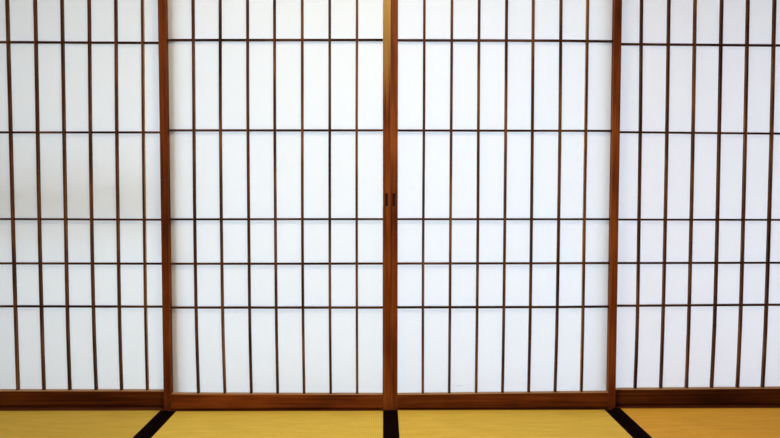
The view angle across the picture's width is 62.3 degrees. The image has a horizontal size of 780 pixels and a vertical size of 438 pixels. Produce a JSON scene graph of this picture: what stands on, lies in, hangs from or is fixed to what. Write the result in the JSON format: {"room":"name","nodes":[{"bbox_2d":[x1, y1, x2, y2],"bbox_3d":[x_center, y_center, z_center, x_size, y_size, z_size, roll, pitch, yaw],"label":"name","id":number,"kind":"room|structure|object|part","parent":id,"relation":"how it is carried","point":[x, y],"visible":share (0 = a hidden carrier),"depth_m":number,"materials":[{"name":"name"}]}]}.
{"room":"traditional dwelling","nodes":[
{"label":"traditional dwelling","id":0,"kind":"room"},
{"bbox_3d":[0.022,0.940,0.822,3.900,0.064,3.860,0,3,-1],"label":"floor","id":1,"kind":"structure","parent":0,"visible":0},
{"bbox_2d":[0,410,167,437],"bbox_3d":[-1.351,0.839,1.702,0.928,0.056,1.800,0,3,-1],"label":"mat","id":2,"kind":"object","parent":1,"relation":"on","point":[13,424],"visible":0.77,"depth_m":2.45,"materials":[{"name":"wicker"}]},
{"bbox_2d":[142,411,390,437],"bbox_3d":[-0.437,0.841,1.712,0.897,0.053,1.800,0,3,-1],"label":"mat","id":3,"kind":"object","parent":1,"relation":"on","point":[174,424],"visible":1,"depth_m":2.45,"materials":[{"name":"wicker"}]},
{"bbox_2d":[0,405,779,411],"bbox_3d":[0.003,0.798,2.682,3.660,0.054,0.132,0,3,-1],"label":"trim","id":4,"kind":"structure","parent":1,"relation":"on","point":[118,408],"depth_m":2.63,"materials":[{"name":"brown wood"}]},
{"bbox_2d":[0,0,163,406],"bbox_3d":[-1.324,-0.160,2.624,0.923,1.866,0.032,0,3,-1],"label":"screen","id":5,"kind":"object","parent":4,"relation":"on","point":[81,325],"visible":0.91,"depth_m":2.64,"materials":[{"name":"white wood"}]},
{"bbox_3d":[-1.325,0.738,2.664,0.863,0.068,0.030,0,3,-1],"label":"rail","id":6,"kind":"part","parent":5,"relation":"part of","materials":[{"name":"brown wood"}]},
{"bbox_2d":[158,0,390,409],"bbox_3d":[-0.457,-0.158,2.593,0.918,1.866,0.028,0,3,-1],"label":"screen","id":7,"kind":"object","parent":4,"relation":"on","point":[275,115],"visible":1,"depth_m":2.60,"materials":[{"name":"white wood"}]},
{"bbox_3d":[-0.458,0.742,2.632,0.856,0.066,0.026,0,3,-1],"label":"rail","id":8,"kind":"part","parent":7,"relation":"part of","materials":[{"name":"brown wood"}]},
{"bbox_3d":[-0.014,-0.077,2.592,0.010,0.052,0.008,0,3,-1],"label":"finger pull","id":9,"kind":"part","parent":7,"relation":"part of","materials":[{"name":"brown wood"}]},
{"bbox_2d":[390,0,621,408],"bbox_3d":[0.461,-0.158,2.603,0.919,1.866,0.028,0,3,-1],"label":"screen","id":10,"kind":"object","parent":4,"relation":"on","point":[505,141],"visible":1,"depth_m":2.62,"materials":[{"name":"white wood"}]},
{"bbox_3d":[0.460,0.740,2.642,0.861,0.069,0.026,0,3,-1],"label":"rail","id":11,"kind":"part","parent":10,"relation":"part of","materials":[{"name":"brown wood"}]},
{"bbox_2d":[615,0,779,404],"bbox_3d":[1.347,-0.159,2.652,0.923,1.866,0.032,0,3,-1],"label":"screen","id":12,"kind":"object","parent":4,"relation":"on","point":[698,282],"visible":0.88,"depth_m":2.67,"materials":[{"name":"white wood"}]},
{"bbox_3d":[1.346,0.737,2.691,0.863,0.072,0.030,0,3,-1],"label":"rail","id":13,"kind":"part","parent":12,"relation":"part of","materials":[{"name":"brown wood"}]},
{"bbox_2d":[391,409,641,437],"bbox_3d":[0.462,0.840,1.721,0.900,0.055,1.800,0,3,-1],"label":"mat","id":14,"kind":"object","parent":1,"relation":"on","point":[606,423],"visible":0.88,"depth_m":2.45,"materials":[{"name":"wicker"}]},
{"bbox_2d":[612,408,779,437],"bbox_3d":[1.377,0.838,1.730,0.928,0.060,1.800,0,3,-1],"label":"mat","id":15,"kind":"object","parent":1,"relation":"on","point":[646,422],"visible":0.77,"depth_m":2.47,"materials":[{"name":"wicker"}]}
]}

